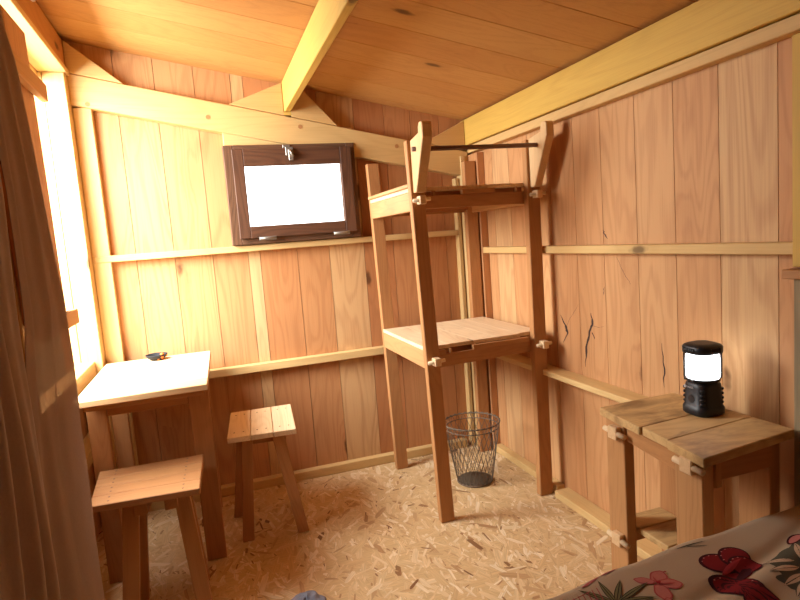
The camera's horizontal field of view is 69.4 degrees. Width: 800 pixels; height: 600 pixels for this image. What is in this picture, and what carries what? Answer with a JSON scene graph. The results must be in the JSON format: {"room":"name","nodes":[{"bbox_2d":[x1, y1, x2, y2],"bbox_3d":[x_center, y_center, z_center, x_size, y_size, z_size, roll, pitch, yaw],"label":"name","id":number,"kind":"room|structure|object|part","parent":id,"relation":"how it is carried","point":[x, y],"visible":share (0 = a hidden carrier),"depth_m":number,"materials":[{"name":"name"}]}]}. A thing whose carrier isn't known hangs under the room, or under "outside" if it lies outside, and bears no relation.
{"room":"wooden cabin bedroom","nodes":[
{"label":"wooden cabin bedroom","id":0,"kind":"room"},
{"bbox_2d":[0,6,104,599],"bbox_3d":[-0.820,0.178,1.340,0.038,1.929,0.534,-6,7,-18],"label":"curtain","id":1,"kind":"object","parent":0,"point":[49,361],"visible":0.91,"depth_m":1.36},
{"bbox_2d":[29,62,101,539],"bbox_3d":[-0.878,0.091,0.704,0.042,2.300,4.292,-6,7,-18],"label":"wall","id":2,"kind":"structure","parent":0,"point":[97,518],"depth_m":2.62,"materials":[{"name":"brown wood"}]},
{"bbox_2d":[8,233,24,361],"bbox_3d":[-1.098,0.124,1.616,0.098,2.070,0.067,-6,7,-18],"label":"trim","id":3,"kind":"structure","parent":2,"relation":"attached to","point":[21,327],"depth_m":1.59,"materials":[{"name":"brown wood"}]},
{"bbox_2d":[0,0,69,76],"bbox_3d":[-1.340,-0.959,2.003,0.111,0.025,1.290,-6,7,-18],"label":"trim","id":4,"kind":"structure","parent":2,"relation":"attached to","point":[41,56],"depth_m":2.19,"materials":[{"name":"yellow wood"}]},
{"bbox_2d":[16,0,64,64],"bbox_3d":[-0.869,-0.921,0.599,0.075,0.131,4.248,-6,7,-18],"label":"trim","id":5,"kind":"structure","parent":2,"relation":"attached to","point":[32,10],"depth_m":2.25,"materials":[{"name":"brown wood"}]},
{"bbox_2d":[29,64,81,365],"bbox_3d":[-1.352,-0.280,2.079,0.035,1.342,1.031,-6,7,-18],"label":"window","id":6,"kind":"structure","parent":2,"relation":"in","point":[41,106],"depth_m":2.55,"materials":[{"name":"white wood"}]},
{"bbox_2d":[0,4,78,327],"bbox_3d":[-1.131,-0.378,1.779,0.041,0.975,0.542,-6,7,-18],"label":"window frame","id":7,"kind":"structure","parent":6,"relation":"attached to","point":[32,85],"depth_m":1.85,"materials":[{"name":"brown wood"}]},
{"bbox_2d":[42,72,121,510],"bbox_3d":[-1.444,0.035,2.669,0.084,2.070,0.123,-6,7,-18],"label":"trim","id":8,"kind":"structure","parent":2,"relation":"attached to","point":[59,108],"depth_m":2.58,"materials":[{"name":"yellow wood"}]},
{"bbox_2d":[75,361,96,395],"bbox_3d":[-1.263,0.359,2.154,0.069,0.071,1.013,-6,7,-18],"label":"trim","id":9,"kind":"structure","parent":2,"relation":"attached to","point":[85,372],"depth_m":2.46,"materials":[{"name":"yellow wood"}]},
{"bbox_2d":[83,433,92,469],"bbox_3d":[-1.241,0.671,2.187,0.065,0.050,1.013,-6,7,-18],"label":"trim","id":10,"kind":"structure","parent":2,"relation":"attached to","point":[87,445],"depth_m":2.40,"materials":[{"name":"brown wood"}]},
{"bbox_3d":[-0.912,-0.761,0.970,0.239,0.018,1.200,-6,7,-18],"label":"curtain rod","id":11,"kind":"object","parent":2,"relation":"attached to","visible":0},
{"bbox_2d":[0,175,60,599],"bbox_3d":[-0.649,0.214,0.896,0.058,1.929,0.501,-6,7,-18],"label":"curtain","id":12,"kind":"object","parent":11,"relation":"hanging from","point":[28,570],"visible":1,"depth_m":1.02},
{"bbox_2d":[63,40,468,484],"bbox_3d":[-0.567,-0.189,3.035,2.214,2.300,0.042,-6,7,-18],"label":"wall","id":13,"kind":"structure","parent":0,"point":[164,185],"depth_m":2.98,"materials":[{"name":"brown wood"}]},
{"bbox_2d":[62,40,121,83],"bbox_3d":[-1.392,-1.073,2.624,0.222,0.184,0.061,-6,7,-18],"label":"trim","id":14,"kind":"structure","parent":13,"relation":"attached to","point":[76,62],"depth_m":2.58,"materials":[{"name":"yellow wood"}]},
{"bbox_2d":[72,108,138,465],"bbox_3d":[-1.375,0.088,2.739,0.077,1.938,0.042,-6,7,-18],"label":"trim","id":15,"kind":"structure","parent":13,"relation":"attached to","point":[84,125],"depth_m":2.68,"materials":[{"name":"yellow wood"}]},
{"bbox_2d":[229,83,283,115],"bbox_3d":[-0.716,-0.988,2.859,0.260,0.156,0.061,-6,7,-18],"label":"trim","id":16,"kind":"structure","parent":13,"relation":"attached to","point":[269,100],"depth_m":2.85,"materials":[{"name":"yellow wood"}]},
{"bbox_2d":[67,74,467,176],"bbox_3d":[-0.559,-0.852,2.925,1.937,0.531,0.062,-6,7,-18],"label":"wooden beam","id":17,"kind":"structure","parent":13,"relation":"attached to","point":[97,95],"depth_m":2.81,"materials":[{"name":"yellow wood"}]},
{"bbox_2d":[92,230,457,263],"bbox_3d":[-0.557,-0.283,2.982,1.852,0.031,0.047,-6,7,-18],"label":"trim","id":18,"kind":"structure","parent":13,"relation":"attached to","point":[196,252],"depth_m":2.90,"materials":[{"name":"yellow wood"}]},
{"bbox_2d":[222,128,351,145],"bbox_3d":[-0.563,-0.828,2.938,0.650,0.079,0.040,-6,7,-18],"label":"trim","id":19,"kind":"structure","parent":13,"relation":"attached to","point":[228,139],"depth_m":2.85,"materials":[{"name":"yellow wood"}]},
{"bbox_2d":[284,112,290,116],"bbox_3d":[-0.570,-0.934,2.913,0.036,0.015,0.061,-6,7,-18],"label":"trim","id":20,"kind":"structure","parent":13,"relation":"attached to","point":[288,114],"depth_m":2.89,"materials":[{"name":"beige wood"}]},
{"bbox_2d":[222,143,360,245],"bbox_3d":[-0.541,-0.544,2.948,0.654,0.484,0.167,-6,7,-18],"label":"window","id":21,"kind":"structure","parent":13,"relation":"in","point":[235,157],"depth_m":2.89,"materials":[{"name":"wood"}]},
{"bbox_2d":[209,346,383,378],"bbox_3d":[-0.511,0.322,3.048,1.852,0.040,0.047,-6,7,-18],"label":"trim","id":22,"kind":"structure","parent":13,"relation":"attached to","point":[378,350],"depth_m":3.02,"materials":[{"name":"yellow wood"}]},
{"bbox_2d":[149,438,467,511],"bbox_3d":[-0.432,0.927,3.127,1.742,0.046,0.045,-6,7,-18],"label":"baseboard","id":23,"kind":"structure","parent":13,"relation":"attached to","point":[348,465],"depth_m":3.13,"materials":[{"name":"yellow wood"}]},
{"bbox_2d":[290,91,336,125],"bbox_3d":[-0.448,-0.987,2.950,0.228,0.202,0.061,-6,7,-18],"label":"trim","id":24,"kind":"structure","parent":13,"relation":"attached to","point":[305,108],"depth_m":2.92,"materials":[{"name":"yellow wood"}]},
{"bbox_2d":[281,0,357,111],"bbox_3d":[0.090,-0.849,0.929,0.032,0.144,4.248,-6,7,-18],"label":"beam","id":25,"kind":"structure","parent":13,"relation":"attached to","point":[328,17],"depth_m":2.09,"materials":[{"name":"beige wood"}]},
{"bbox_2d":[431,121,464,150],"bbox_3d":[0.234,-0.898,3.187,0.239,0.162,0.061,-6,7,-18],"label":"trim","id":26,"kind":"structure","parent":13,"relation":"attached to","point":[454,135],"depth_m":3.17,"materials":[{"name":"yellow wood"}]},
{"bbox_2d":[452,178,474,445],"bbox_3d":[0.368,0.086,3.326,0.022,1.549,0.045,-6,7,-18],"label":"trim","id":27,"kind":"structure","parent":13,"relation":"attached to","point":[457,216],"depth_m":3.30,"materials":[{"name":"yellow wood"}]},
{"bbox_2d":[457,156,477,444],"bbox_3d":[0.398,0.025,3.318,0.027,1.666,0.069,-6,7,-18],"label":"trim","id":28,"kind":"structure","parent":13,"relation":"attached to","point":[462,158],"depth_m":3.29,"materials":[{"name":"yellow wood"}]},
{"bbox_2d":[36,0,698,120],"bbox_3d":[0.050,-0.948,0.919,2.267,0.474,4.345,-6,7,-18],"label":"ceiling","id":29,"kind":"structure","parent":0,"point":[454,59],"depth_m":2.26,"materials":[{"name":"brown wood"}]},
{"bbox_2d":[96,444,643,599],"bbox_3d":[0.204,1.133,1.177,2.208,0.034,4.329,-6,7,-18],"label":"floor","id":30,"kind":"structure","parent":0,"point":[377,532],"depth_m":2.38,"materials":[{"name":"beige wood"}]},
{"bbox_2d":[91,454,212,599],"bbox_3d":[-0.877,0.866,2.080,0.370,0.462,0.349,-6,7,-18],"label":"wooden stool","id":31,"kind":"object","parent":30,"relation":"on","point":[175,482],"visible":0.98,"depth_m":1.98,"materials":[{"name":"brown wood"}]},
{"bbox_3d":[-0.901,0.896,1.937,0.058,0.436,0.124,-2,7,17],"label":"leg","id":32,"kind":"part","parent":31,"relation":"part of","materials":[{"name":"brown wood"}]},
{"bbox_3d":[-0.945,0.882,2.100,0.089,0.436,0.042,-6,7,-18],"label":"leg","id":33,"kind":"part","parent":31,"relation":"part of","materials":[{"name":"brown wood"}]},
{"bbox_3d":[-0.893,0.648,2.057,0.370,0.024,0.349,-6,7,-18],"label":"seat","id":34,"kind":"part","parent":31,"relation":"part of","materials":[{"name":"brown wood"}]},
{"bbox_3d":[-0.712,0.875,1.999,0.093,0.436,0.088,-6,7,-18],"label":"leg","id":35,"kind":"part","parent":31,"relation":"part of","materials":[{"name":"brown wood"}]},
{"bbox_3d":[-0.780,0.862,2.169,0.081,0.436,0.071,-6,7,-18],"label":"leg","id":36,"kind":"part","parent":31,"relation":"part of","materials":[{"name":"brown wood"}]},
{"bbox_2d":[78,351,226,583],"bbox_3d":[-1.001,0.681,2.452,0.464,0.766,0.744,-6,7,-18],"label":"wooden table","id":37,"kind":"object","parent":30,"relation":"on","point":[120,389],"visible":0.88,"depth_m":2.29,"materials":[{"name":"brown wood"}]},
{"bbox_3d":[-1.124,0.728,2.221,0.068,0.742,0.036,-6,7,-18],"label":"leg","id":38,"kind":"part","parent":37,"relation":"part of","materials":[{"name":"brown wood"}]},
{"bbox_3d":[-1.279,0.690,2.681,0.068,0.742,0.038,-6,7,-18],"label":"leg","id":39,"kind":"part","parent":37,"relation":"part of","materials":[{"name":"brown wood"}]},
{"bbox_2d":[145,352,166,360],"bbox_3d":[-1.134,0.263,2.692,0.097,0.032,0.097,-6,7,-18],"label":"bowl","id":40,"kind":"object","parent":37,"relation":"on","point":[157,356],"visible":1,"depth_m":2.67,"materials":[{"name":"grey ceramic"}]},
{"bbox_3d":[-0.778,0.690,2.335,0.077,0.742,0.036,-6,7,-18],"label":"leg","id":41,"kind":"part","parent":37,"relation":"part of","materials":[{"name":"brown wood"}]},
{"bbox_3d":[-0.934,0.651,2.794,0.071,0.742,0.038,-6,7,-18],"label":"leg","id":42,"kind":"part","parent":37,"relation":"part of","materials":[{"name":"brown wood"}]},
{"bbox_2d":[227,404,308,541],"bbox_3d":[-0.604,0.776,2.609,0.316,0.483,0.410,-6,7,-18],"label":"wooden stool","id":43,"kind":"object","parent":30,"relation":"on","point":[247,428],"visible":1,"depth_m":2.49,"materials":[{"name":"brown wood"}]},
{"bbox_3d":[-0.742,0.791,2.694,0.122,0.457,0.049,-3,6,14],"label":"leg","id":44,"kind":"part","parent":43,"relation":"part of","materials":[{"name":"brown wood"}]},
{"bbox_3d":[-0.653,0.808,2.476,0.084,0.457,0.030,-6,7,-18],"label":"leg","id":45,"kind":"part","parent":43,"relation":"part of","materials":[{"name":"brown wood"}]},
{"bbox_3d":[-0.621,0.548,2.589,0.282,0.024,0.399,-6,6,-14],"label":"seat","id":46,"kind":"part","parent":43,"relation":"part of","materials":[{"name":"brown wood"}]},
{"bbox_3d":[-0.477,0.790,2.510,0.117,0.457,0.042,-6,7,-18],"label":"leg","id":47,"kind":"part","parent":43,"relation":"part of","materials":[{"name":"brown wood"}]},
{"bbox_2d":[291,590,326,599],"bbox_3d":[-0.326,1.047,2.008,0.133,0.035,0.136,-1,7,27],"label":"cloth","id":48,"kind":"object","parent":30,"relation":"on","point":[311,594],"visible":1,"depth_m":2.02,"materials":[{"name":"grey fabric"}]},
{"bbox_2d":[365,121,553,522],"bbox_3d":[0.296,0.088,2.760,0.632,1.679,0.831,-6,7,-18],"label":"shelf rack","id":49,"kind":"object","parent":30,"relation":"on","point":[431,345],"visible":1,"depth_m":2.58,"materials":[{"name":"brown wood"}]},
{"bbox_3d":[-0.067,0.109,3.055,0.095,1.628,0.038,-6,7,-18],"label":"leg","id":50,"kind":"part","parent":49,"relation":"part of","materials":[{"name":"brown wood"}]},
{"bbox_3d":[-0.041,-0.431,2.675,0.025,0.078,0.608,-6,7,-18],"label":"rail","id":51,"kind":"part","parent":49,"relation":"part of","materials":[{"name":"brown wood"}]},
{"bbox_3d":[0.024,0.233,2.752,0.025,0.078,0.608,-6,7,-18],"label":"rail","id":52,"kind":"part","parent":49,"relation":"part of","materials":[{"name":"brown wood"}]},
{"bbox_3d":[0.128,-0.488,3.060,0.495,0.073,0.043,-6,7,-18],"label":"rail","id":53,"kind":"part","parent":49,"relation":"part of","materials":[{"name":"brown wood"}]},
{"bbox_3d":[0.127,0.160,2.439,0.098,1.631,0.035,-6,7,-18],"label":"leg","id":54,"kind":"part","parent":49,"relation":"part of","materials":[{"name":"brown wood"}]},
{"bbox_3d":[0.322,-0.440,2.485,0.495,0.073,0.075,-6,7,-18],"label":"rail","id":55,"kind":"part","parent":49,"relation":"part of","materials":[{"name":"brown wood"}]},
{"bbox_3d":[0.320,-0.628,2.368,0.581,0.024,0.018,-7,7,-20],"label":"hanging rod","id":56,"kind":"part","parent":49,"relation":"part of","materials":[{"name":"black metal"}]},
{"bbox_3d":[0.427,0.054,3.221,0.072,1.626,0.038,-6,7,-18],"label":"leg","id":57,"kind":"part","parent":49,"relation":"part of","materials":[{"name":"brown wood"}]},
{"bbox_3d":[0.378,0.224,2.559,0.472,0.073,0.075,-6,7,-18],"label":"rail","id":58,"kind":"part","parent":49,"relation":"part of","materials":[{"name":"brown wood"}]},
{"bbox_3d":[0.492,-0.492,2.865,0.025,0.078,0.587,-6,7,-18],"label":"rail","id":59,"kind":"part","parent":49,"relation":"part of","materials":[{"name":"brown wood"}]},
{"bbox_3d":[0.625,0.104,2.629,0.075,1.626,0.035,-6,7,-18],"label":"leg","id":60,"kind":"part","parent":49,"relation":"part of","materials":[{"name":"brown wood"}]},
{"bbox_2d":[445,411,499,487],"bbox_3d":[0.368,0.754,2.900,0.286,0.313,0.288,-6,7,-18],"label":"wire basket","id":61,"kind":"object","parent":30,"relation":"on","point":[473,479],"visible":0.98,"depth_m":2.88,"materials":[{"name":"black metal"}]},
{"bbox_2d":[600,393,793,569],"bbox_3d":[0.844,0.674,1.691,0.346,0.666,0.459,-6,7,-18],"label":"side table","id":62,"kind":"object","parent":30,"relation":"on","point":[694,454],"visible":0.77,"depth_m":1.60,"materials":[{"name":"brown wood"}]},
{"bbox_3d":[0.709,0.681,1.841,0.037,0.640,0.083,-6,7,-18],"label":"leg","id":63,"kind":"part","parent":62,"relation":"part of","materials":[{"name":"brown wood"}]},
{"bbox_3d":[0.809,0.743,1.879,0.162,0.042,0.030,-6,7,-18],"label":"rail","id":64,"kind":"part","parent":62,"relation":"part of","materials":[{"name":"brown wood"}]},
{"bbox_3d":[0.723,0.412,1.645,0.018,0.065,0.253,-5,6,-10],"label":"rail","id":65,"kind":"part","parent":62,"relation":"part of","materials":[{"name":"brown wood"}]},
{"bbox_2d":[636,507,676,549],"bbox_3d":[0.837,0.727,1.711,0.204,0.020,0.400,-6,7,-18],"label":"shelf","id":66,"kind":"object","parent":62,"relation":"attached to","point":[658,525],"depth_m":1.81,"materials":[{"name":"brown wood"}]},
{"bbox_3d":[0.899,0.660,1.896,0.035,0.640,0.088,-6,7,-18],"label":"leg","id":67,"kind":"part","parent":62,"relation":"part of","materials":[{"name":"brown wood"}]},
{"bbox_3d":[0.772,0.713,1.506,0.037,0.640,0.090,-6,7,-18],"label":"leg","id":68,"kind":"part","parent":62,"relation":"part of","materials":[{"name":"brown wood"}]},
{"bbox_2d":[682,340,724,417],"bbox_3d":[0.889,0.228,1.696,0.103,0.210,0.103,-6,7,-18],"label":"lantern","id":69,"kind":"object","parent":62,"relation":"on","point":[703,396],"visible":1,"depth_m":1.66,"materials":[{"name":"black plastic"}]},
{"bbox_3d":[0.886,0.190,1.692,0.091,0.073,0.091,-6,7,-18],"label":"globe","id":70,"kind":"part","parent":69,"relation":"part of","materials":[{"name":"white plastic"}]},
{"bbox_3d":[0.879,0.422,1.486,0.212,0.073,0.038,-6,7,-18],"label":"rail","id":71,"kind":"part","parent":62,"relation":"part of","materials":[{"name":"brown wood"}]},
{"bbox_3d":[1.001,0.684,1.610,0.035,0.640,0.098,-6,7,-18],"label":"leg","id":72,"kind":"part","parent":62,"relation":"part of","materials":[{"name":"brown wood"}]},
{"bbox_2d":[781,267,799,506],"bbox_3d":[1.079,0.461,1.528,0.072,1.089,0.090,-6,7,-18],"label":"wooden post","id":73,"kind":"object","parent":30,"relation":"on","point":[793,273],"visible":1,"depth_m":1.51,"materials":[{"name":"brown wood"}]},
{"bbox_3d":[0.925,0.893,0.444,0.967,0.491,1.775,-6,7,-18],"label":"bed","id":74,"kind":"object","parent":30,"relation":"on","visible":0},
{"bbox_2d":[546,505,799,599],"bbox_3d":[0.909,0.749,0.442,1.000,0.290,1.908,-6,7,-18],"label":"bedspread","id":75,"kind":"object","parent":74,"relation":"on","point":[757,559],"visible":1,"depth_m":1.20,"materials":[{"name":"beige fabric"}]},
{"bbox_2d":[478,37,798,533],"bbox_3d":[1.146,0.055,1.378,0.042,1.917,4.303,-6,7,-18],"label":"wall","id":76,"kind":"structure","parent":0,"point":[704,155],"depth_m":2.00,"materials":[{"name":"brown wood"}]},
{"bbox_2d":[467,152,499,448],"bbox_3d":[0.469,0.021,3.291,0.042,1.670,0.165,-6,7,-18],"label":"trim","id":77,"kind":"structure","parent":76,"relation":"attached to","point":[478,157],"depth_m":3.20,"materials":[{"name":"brown wood"}]},
{"bbox_2d":[496,354,648,402],"bbox_3d":[0.716,0.332,2.581,0.082,0.025,1.367,-6,7,-18],"label":"trim","id":78,"kind":"structure","parent":76,"relation":"attached to","point":[609,391],"depth_m":2.40,"materials":[{"name":"yellow wood"}]},
{"bbox_2d":[496,443,661,558],"bbox_3d":[0.868,0.920,2.329,0.076,0.036,2.033,-6,7,-18],"label":"baseboard","id":79,"kind":"structure","parent":76,"relation":"attached to","point":[578,503],"depth_m":2.53,"materials":[{"name":"yellow wood"}]},
{"bbox_2d":[459,0,799,144],"bbox_3d":[1.041,-0.765,1.257,0.056,0.139,4.248,-6,7,-18],"label":"wooden beam","id":80,"kind":"structure","parent":76,"relation":"attached to","point":[703,25],"depth_m":1.92,"materials":[{"name":"beige wood"}]},
{"bbox_2d":[465,13,799,154],"bbox_3d":[1.054,-0.675,1.269,0.042,0.038,4.248,-6,7,-18],"label":"trim","id":81,"kind":"structure","parent":76,"relation":"attached to","point":[786,28],"depth_m":1.82,"materials":[{"name":"yellow wood"}]},
{"bbox_2d":[483,241,792,254],"bbox_3d":[0.757,-0.205,2.336,0.042,0.032,1.771,-6,7,-18],"label":"trim","id":82,"kind":"structure","parent":76,"relation":"attached to","point":[785,247],"depth_m":1.89,"materials":[{"name":"yellow wood"}]},
{"bbox_2d":[792,33,799,266],"bbox_3d":[1.030,-0.370,1.432,0.053,0.575,0.082,-6,7,-18],"label":"trim","id":83,"kind":"structure","parent":76,"relation":"attached to","point":[796,37],"depth_m":1.45,"materials":[{"name":"brown wood"}]}
]}

